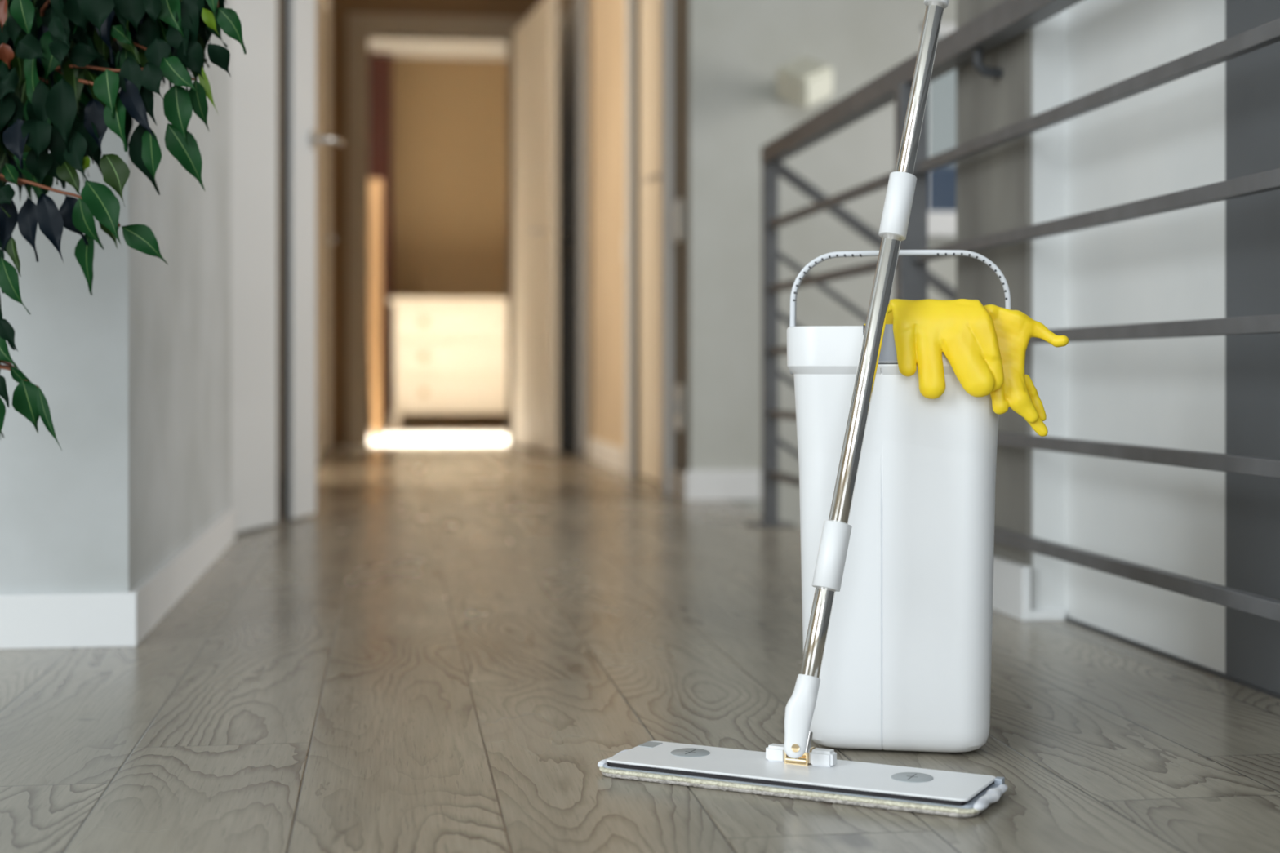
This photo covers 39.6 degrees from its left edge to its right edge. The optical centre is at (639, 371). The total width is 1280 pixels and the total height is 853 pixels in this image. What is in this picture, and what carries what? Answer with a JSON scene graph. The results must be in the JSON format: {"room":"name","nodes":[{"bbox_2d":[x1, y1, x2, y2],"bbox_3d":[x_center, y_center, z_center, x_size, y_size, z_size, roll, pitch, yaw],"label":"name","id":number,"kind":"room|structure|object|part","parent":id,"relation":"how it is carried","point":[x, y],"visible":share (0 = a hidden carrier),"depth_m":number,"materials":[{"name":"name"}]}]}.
{"room":"home hallway","nodes":[
{"label":"home hallway","id":0,"kind":"room"},
{"bbox_2d":[0,0,231,594],"bbox_3d":[-2.392,-1.440,2.866,3.258,3.600,1.518,0,0,-8],"label":"wall","id":1,"kind":"structure","parent":0,"point":[133,375],"depth_m":2.34,"materials":[{"name":"grey paint"}]},
{"bbox_2d":[0,506,235,648],"bbox_3d":[-2.334,0.325,2.852,3.170,0.070,1.502,0,0,-8],"label":"baseboard","id":2,"kind":"structure","parent":1,"relation":"attached to","point":[75,620],"depth_m":2.33,"materials":[{"name":"white"}]},
{"bbox_2d":[368,57,507,426],"bbox_3d":[-1.639,-1.440,11.686,3.000,3.600,0.100,0,0,-8],"label":"wall","id":3,"kind":"structure","parent":0,"point":[450,116],"depth_m":11.69,"materials":[{"name":"brown paint"}]},
{"bbox_2d":[368,37,507,60],"bbox_3d":[-1.419,-2.100,10.187,2.820,0.080,2.930,0,0,-8],"label":"ceiling","id":4,"kind":"structure","parent":0,"point":[397,47],"depth_m":11.33,"materials":[{"name":"white paint"}]},
{"bbox_2d":[368,53,391,423],"bbox_3d":[-1.801,-0.850,11.363,0.430,2.360,0.050,0,0,-8],"label":"curtain","id":5,"kind":"object","parent":4,"relation":"hanging from","point":[380,66],"visible":0.2,"depth_m":11.38,"materials":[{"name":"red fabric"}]},
{"bbox_2d":[330,0,561,446],"bbox_3d":[-1.267,-1.440,8.668,3.100,3.600,0.120,0,0,-8],"label":"wall","id":6,"kind":"structure","parent":0,"point":[340,9],"depth_m":8.58,"materials":[{"name":"brown paint"}]},
{"bbox_2d":[347,13,525,446],"bbox_3d":[-0.991,-0.685,8.701,0.865,2.090,0.152,0,0,-8],"label":"trim","id":7,"kind":"structure","parent":6,"relation":"attached to","point":[360,25],"depth_m":8.58,"materials":[{"name":"beige wood"}]},
{"bbox_2d":[513,0,568,453],"bbox_3d":[-0.504,-0.653,8.296,0.158,2.014,1.102,0,0,-14],"label":"door","id":8,"kind":"structure","parent":6,"relation":"in","point":[536,231],"depth_m":8.09,"materials":[{"name":"beige wood"}]},
{"bbox_3d":[-0.401,-0.620,7.873,0.158,0.018,0.129,0,0,-14],"label":"handle","id":9,"kind":"part","parent":8,"relation":"part of","materials":[{"name":"silver metal"}]},
{"bbox_2d":[561,0,688,475],"bbox_3d":[-0.061,-1.440,6.868,0.133,3.600,3.780,0,0,-8],"label":"wall","id":10,"kind":"structure","parent":0,"point":[607,15],"depth_m":6.57,"materials":[{"name":"beige paint"}]},
{"bbox_2d":[559,0,585,451],"bbox_3d":[-0.343,-0.668,8.188,0.101,2.044,0.632,0,0,-11],"label":"door","id":11,"kind":"structure","parent":10,"relation":"in","point":[577,233],"depth_m":8.00,"materials":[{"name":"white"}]},
{"bbox_3d":[-0.333,-0.580,8.030,0.061,0.102,0.141,0,0,-11],"label":"handle","id":12,"kind":"part","parent":11,"relation":"part of","materials":[{"name":"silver metal"}]},
{"bbox_2d":[568,0,591,457],"bbox_3d":[-0.199,-0.710,7.788,0.150,2.140,0.760,0,0,-8],"label":"trim","id":13,"kind":"structure","parent":10,"relation":"attached to","point":[588,2],"depth_m":7.45,"materials":[{"name":"beige wood"}]},
{"bbox_2d":[622,231,624,262],"bbox_3d":[-0.051,-0.443,6.284,0.014,0.110,0.084,0,0,-8],"label":"light switch","id":14,"kind":"object","parent":10,"relation":"attached to","point":[624,232],"visible":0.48,"depth_m":6.29,"materials":[{"name":"white plastic"}]},
{"bbox_2d":[588,437,684,499],"bbox_3d":[-0.038,0.318,6.205,0.012,0.085,2.420,0,0,-8],"label":"baseboard","id":15,"kind":"structure","parent":10,"relation":"attached to","point":[611,455],"depth_m":6.57,"materials":[{"name":"white wood"}]},
{"bbox_2d":[624,0,673,493],"bbox_3d":[0.085,-0.710,5.747,0.155,2.140,0.960,0,0,-8],"label":"trim","id":16,"kind":"structure","parent":10,"relation":"attached to","point":[667,6],"depth_m":5.33,"materials":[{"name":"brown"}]},
{"bbox_2d":[639,0,661,483],"bbox_3d":[0.045,-0.673,5.742,0.095,2.054,0.800,0,0,-8],"label":"door","id":17,"kind":"structure","parent":10,"relation":"in","point":[650,11],"depth_m":5.86,"materials":[{"name":"beige wood"}]},
{"bbox_3d":[0.048,-0.605,5.579,0.055,0.048,0.164,0,0,-8],"label":"handle","id":18,"kind":"part","parent":17,"relation":"part of","materials":[{"name":"silver metal"}]},
{"bbox_2d":[674,198,682,242],"bbox_3d":[0.109,-0.436,5.125,0.014,0.120,0.084,0,0,-8],"label":"light switch","id":19,"kind":"object","parent":10,"relation":"attached to","point":[678,203],"visible":1,"depth_m":5.10,"materials":[{"name":"white plastic"}]},
{"bbox_2d":[674,384,683,430],"bbox_3d":[0.109,0.102,5.115,0.016,0.130,0.084,0,0,-8],"label":"power outlet","id":20,"kind":"object","parent":10,"relation":"attached to","point":[678,403],"visible":1,"depth_m":5.09,"materials":[{"name":"white plastic"}]},
{"bbox_2d":[674,400,678,414],"bbox_3d":[0.105,0.102,5.114,0.006,0.040,0.040,0,0,-8],"label":"socket","id":21,"kind":"object","parent":20,"relation":"attached to","point":[676,403],"depth_m":5.10,"materials":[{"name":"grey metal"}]},
{"bbox_2d":[0,426,1279,852],"bbox_3d":[-0.733,0.420,3.785,6.800,0.120,15.900,0,0,-8],"label":"floor","id":22,"kind":"structure","parent":0,"point":[446,655],"depth_m":1.93,"materials":[{"name":"grey wood"}]},
{"bbox_2d":[0,0,246,450],"bbox_3d":[-1.254,-0.391,1.772,1.656,1.502,0.488,0,0,-19],"label":"plant","id":23,"kind":"object","parent":22,"relation":"on","point":[64,64],"visible":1,"depth_m":1.82,"materials":[{"name":"green plant"}]},
{"bbox_2d":[368,178,382,440],"bbox_3d":[-1.390,-0.325,9.302,0.076,1.370,0.090,0,0,-8],"label":"board","id":24,"kind":"object","parent":22,"relation":"on","point":[375,184],"visible":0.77,"depth_m":9.29,"materials":[{"name":"brown wood"}]},
{"bbox_2d":[388,297,507,430],"bbox_3d":[-1.062,-0.048,11.171,1.024,0.815,0.489,0,0,-8],"label":"dresser","id":25,"kind":"object","parent":22,"relation":"on","point":[451,354],"visible":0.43,"depth_m":10.95,"materials":[{"name":"white paint"}]},
{"bbox_3d":[-1.328,-0.306,10.904,0.060,0.058,0.034,0,0,-8],"label":"knob","id":26,"kind":"part","parent":25,"relation":"part of","materials":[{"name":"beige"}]},
{"bbox_3d":[-1.328,-0.088,10.904,0.060,0.058,0.034,0,0,-8],"label":"knob","id":27,"kind":"part","parent":25,"relation":"part of","materials":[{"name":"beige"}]},
{"bbox_3d":[-1.328,0.130,10.904,0.060,0.058,0.034,0,0,-8],"label":"knob","id":28,"kind":"part","parent":25,"relation":"part of","materials":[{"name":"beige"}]},
{"bbox_3d":[-1.034,-0.303,10.972,0.930,0.195,0.022,0,0,-8],"label":"drawer","id":29,"kind":"part","parent":25,"relation":"part of","materials":[{"name":"white paint"}]},
{"bbox_3d":[-1.034,-0.086,10.972,0.930,0.195,0.022,0,0,-8],"label":"drawer","id":30,"kind":"part","parent":25,"relation":"part of","materials":[{"name":"white paint"}]},
{"bbox_3d":[-1.034,0.133,10.972,0.930,0.195,0.022,0,0,-8],"label":"drawer","id":31,"kind":"part","parent":25,"relation":"part of","materials":[{"name":"white paint"}]},
{"bbox_2d":[597,0,1008,817],"bbox_3d":[0.187,-0.174,1.649,0.358,1.068,0.327,0,0,27],"label":"mop","id":32,"kind":"object","parent":22,"relation":"on","point":[793,769],"visible":1,"depth_m":1.56,"materials":[{"name":"white plastic"}]},
{"bbox_3d":[0.137,0.346,1.549,0.331,0.002,0.095,0,0,27],"label":"plate","id":33,"kind":"part","parent":32,"relation":"part of","materials":[{"name":"white plastic"}]},
{"bbox_3d":[0.137,0.351,1.549,0.339,0.003,0.092,0,0,27],"label":"plate","id":34,"kind":"part","parent":32,"relation":"part of","materials":[{"name":"grey plastic"}]},
{"bbox_2d":[786,249,1010,752],"bbox_3d":[0.256,0.119,1.752,0.217,0.478,0.211,0,0,11],"label":"bucket","id":35,"kind":"object","parent":22,"relation":"on","point":[907,660],"visible":0.8,"depth_m":1.66,"materials":[{"name":"white plastic"}]},
{"bbox_3d":[0.256,-0.067,1.752,0.216,0.106,0.014,0,0,11],"label":"carrying handle","id":36,"kind":"part","parent":35,"relation":"part of","materials":[{"name":"white plastic"}]},
{"bbox_2d":[864,298,1004,399],"bbox_3d":[0.273,-0.021,1.652,0.129,0.093,0.053,0,0,12],"label":"glove","id":37,"kind":"object","parent":35,"relation":"hanging from","point":[963,330],"visible":0.91,"depth_m":1.63,"materials":[{"name":"yellow rubber"}]},
{"bbox_2d":[983,304,1068,436],"bbox_3d":[0.340,-0.001,1.650,0.107,0.122,0.045,0,0,39],"label":"glove","id":38,"kind":"object","parent":35,"relation":"hanging from","point":[1014,329],"visible":0.7,"depth_m":1.64,"materials":[{"name":"yellow rubber"}]},
{"bbox_2d":[745,0,1279,622],"bbox_3d":[0.523,-0.090,2.608,0.100,0.900,3.221,0,0,-8],"label":"railing","id":39,"kind":"object","parent":22,"relation":"on","point":[1008,19],"visible":0.83,"depth_m":2.53,"materials":[{"name":"grey metal"}]},
{"bbox_3d":[0.304,-0.067,4.163,0.036,0.846,0.024,0,0,-8],"label":"post","id":40,"kind":"part","parent":39,"relation":"part of","materials":[{"name":"grey metal"}]},
{"bbox_3d":[0.304,0.357,4.163,0.100,0.005,0.080,0,0,-8],"label":"plate","id":41,"kind":"part","parent":39,"relation":"part of","materials":[{"name":"grey paint"}]},
{"bbox_3d":[0.462,-0.067,3.027,0.048,0.846,0.036,0,0,-8],"label":"post","id":42,"kind":"part","parent":39,"relation":"part of","materials":[{"name":"grey metal"}]},
{"bbox_3d":[0.526,-0.508,2.599,0.040,0.040,3.201,0,0,-8],"label":"handrail","id":43,"kind":"part","parent":39,"relation":"part of","materials":[{"name":"grey metal"}]},
{"bbox_3d":[0.525,0.239,2.588,0.016,0.018,3.181,0,0,-8],"label":"rail","id":44,"kind":"part","parent":39,"relation":"part of","materials":[{"name":"grey metal"}]},
{"bbox_3d":[0.525,0.097,2.588,0.016,0.018,3.181,0,0,-8],"label":"rail","id":45,"kind":"part","parent":39,"relation":"part of","materials":[{"name":"grey metal"}]},
{"bbox_3d":[0.525,-0.048,2.588,0.016,0.018,3.181,0,0,-8],"label":"rail","id":46,"kind":"part","parent":39,"relation":"part of","materials":[{"name":"grey metal"}]},
{"bbox_3d":[0.525,-0.193,2.588,0.016,0.018,3.181,0,0,-8],"label":"rail","id":47,"kind":"part","parent":39,"relation":"part of","materials":[{"name":"grey metal"}]},
{"bbox_3d":[0.525,-0.342,2.588,0.016,0.018,3.181,0,0,-8],"label":"rail","id":48,"kind":"part","parent":39,"relation":"part of","materials":[{"name":"grey metal"}]},
{"bbox_2d":[688,0,955,528],"bbox_3d":[1.306,-0.090,5.198,2.370,6.300,0.108,0,0,-8],"label":"wall","id":49,"kind":"structure","parent":0,"point":[737,48],"depth_m":5.01,"materials":[{"name":"grey paint"}]},
{"bbox_2d":[684,470,760,500],"bbox_3d":[0.233,0.319,4.986,0.214,0.083,0.014,0,0,-8],"label":"baseboard","id":50,"kind":"structure","parent":49,"relation":"attached to","point":[710,485],"depth_m":4.98,"materials":[{"name":"white wood"}]},
{"bbox_2d":[777,56,833,107],"bbox_3d":[0.445,-0.793,4.903,0.160,0.152,0.252,0,0,-8],"label":"wall lamp","id":51,"kind":"object","parent":49,"relation":"attached to","point":[804,82],"visible":1,"depth_m":4.82,"materials":[{"name":"white ceramic"}]},
{"bbox_2d":[927,23,955,237],"bbox_3d":[1.224,-0.693,5.150,0.905,0.615,0.120,0,0,-8],"label":"window","id":52,"kind":"structure","parent":49,"relation":"in","point":[940,224],"depth_m":5.04,"materials":[{"name":"white glass"}]},
{"bbox_3d":[1.228,-0.412,5.120,0.905,0.055,0.060,0,0,-8],"label":"sill","id":53,"kind":"part","parent":52,"relation":"part of","materials":[{"name":"white"}]},
{"bbox_2d":[1032,9,1066,610],"bbox_3d":[1.675,-0.090,2.906,2.275,6.300,0.330,0,0,-8],"label":"wall pillar","id":54,"kind":"structure","parent":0,"point":[1049,37],"depth_m":2.59,"materials":[{"name":"paint"}]},
{"bbox_2d":[992,555,1066,621],"bbox_3d":[0.561,0.321,2.743,0.067,0.078,0.344,0,0,-8],"label":"baseboard","id":55,"kind":"structure","parent":54,"relation":"attached to","point":[1011,592],"depth_m":2.60,"materials":[{"name":"white wood"}]},
{"bbox_2d":[1066,0,1279,693],"bbox_3d":[1.138,-1.440,-0.658,0.128,3.600,6.580,0,0,-8],"label":"wall","id":56,"kind":"structure","parent":0,"point":[1169,137],"depth_m":2.23,"materials":[{"name":"paint"}]},
{"bbox_2d":[955,0,1032,609],"bbox_3d":[0.544,-1.380,2.749,0.008,3.720,0.327,0,0,-8],"label":"wall","id":57,"kind":"structure","parent":56,"relation":"attached to","point":[994,185],"depth_m":2.69,"materials":[{"name":"grey paint"}]},
{"bbox_2d":[1064,616,1279,699],"bbox_3d":[1.068,0.358,-0.618,0.008,0.004,6.480,0,0,-8],"label":"trim","id":58,"kind":"structure","parent":56,"relation":"attached to","point":[1131,642],"depth_m":2.22,"materials":[{"name":"grey paint"}]},
{"bbox_3d":[1.467,3.060,3.942,2.400,0.100,2.600,0,0,-8],"label":"floor","id":59,"kind":"structure","parent":0,"visible":0},
{"bbox_2d":[778,162,955,458],"bbox_3d":[0.941,1.255,4.283,1.250,3.510,0.030,0,0,-8],"label":"stair railing","id":60,"kind":"object","parent":59,"relation":"on","point":[785,173],"visible":0.12,"depth_m":4.21,"materials":[{"name":"grey metal"}]},
{"bbox_3d":[0.941,0.438,4.283,1.250,0.889,0.024,0,0,-8],"label":"rail","id":61,"kind":"part","parent":60,"relation":"part of","materials":[{"name":"grey metal"}]},
{"bbox_3d":[0.941,0.598,4.283,1.250,0.889,0.024,0,0,-8],"label":"rail","id":62,"kind":"part","parent":60,"relation":"part of","materials":[{"name":"grey metal"}]},
{"bbox_3d":[0.941,0.297,4.283,1.250,0.889,0.024,0,0,-8],"label":"rail","id":63,"kind":"part","parent":60,"relation":"part of","materials":[{"name":"grey metal"}]},
{"bbox_3d":[0.941,0.158,4.283,1.250,0.889,0.024,0,0,-8],"label":"rail","id":64,"kind":"part","parent":60,"relation":"part of","materials":[{"name":"grey metal"}]},
{"bbox_3d":[0.941,-0.048,4.283,1.250,0.905,0.024,0,0,-8],"label":"handrail","id":65,"kind":"part","parent":60,"relation":"part of","materials":[{"name":"grey metal"}]},
{"bbox_3d":[-1.273,-1.440,6.198,0.200,3.600,4.770,0,0,-8],"label":"wall","id":66,"kind":"structure","parent":0,"visible":0},
{"bbox_2d":[231,0,344,533],"bbox_3d":[-0.867,-0.793,4.173,0.156,2.294,0.620,0,0,9],"label":"door","id":67,"kind":"structure","parent":66,"relation":"in","point":[275,139],"depth_m":4.13,"materials":[{"name":"white paint"},{"name":"brushed metal"}]},
{"bbox_3d":[-0.838,-0.575,4.402,0.229,0.048,0.091,0,0,-27],"label":"handle","id":68,"kind":"part","parent":67,"relation":"part of","materials":[{"name":"silver metal"}]},
{"bbox_2d":[315,443,317,462],"bbox_3d":[-1.117,0.323,5.837,0.010,0.075,2.630,0,0,-8],"label":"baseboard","id":69,"kind":"structure","parent":66,"relation":"attached to","point":[316,443],"depth_m":7.05,"materials":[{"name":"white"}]},
{"bbox_2d":[315,0,330,461],"bbox_3d":[-1.408,-0.700,7.734,0.080,2.120,1.230,0,0,-8],"label":"door","id":70,"kind":"structure","parent":66,"relation":"attached to","point":[326,3],"depth_m":8.28,"materials":[{"name":"beige wood"}]},
{"bbox_2d":[320,0,335,451],"bbox_3d":[-1.385,-0.668,7.732,0.095,2.044,1.100,0,0,-8],"label":"door","id":71,"kind":"structure","parent":66,"relation":"in","point":[323,240],"depth_m":8.08,"materials":[{"name":"beige"}]},
{"bbox_3d":[-1.414,-0.600,8.084,0.055,0.048,0.144,0,0,-8],"label":"handle","id":72,"kind":"part","parent":71,"relation":"part of","materials":[{"name":"silver metal"}]},
{"label":"outside","id":73,"kind":"structure","parent":0,"visible":0},
{"bbox_2d":[928,164,955,211],"bbox_3d":[2.381,0.560,19.015,10.600,5.600,5.600,0,0,-8],"label":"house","id":74,"kind":"structure","parent":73,"point":[941,180],"depth_m":18.76,"materials":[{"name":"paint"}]}
]}

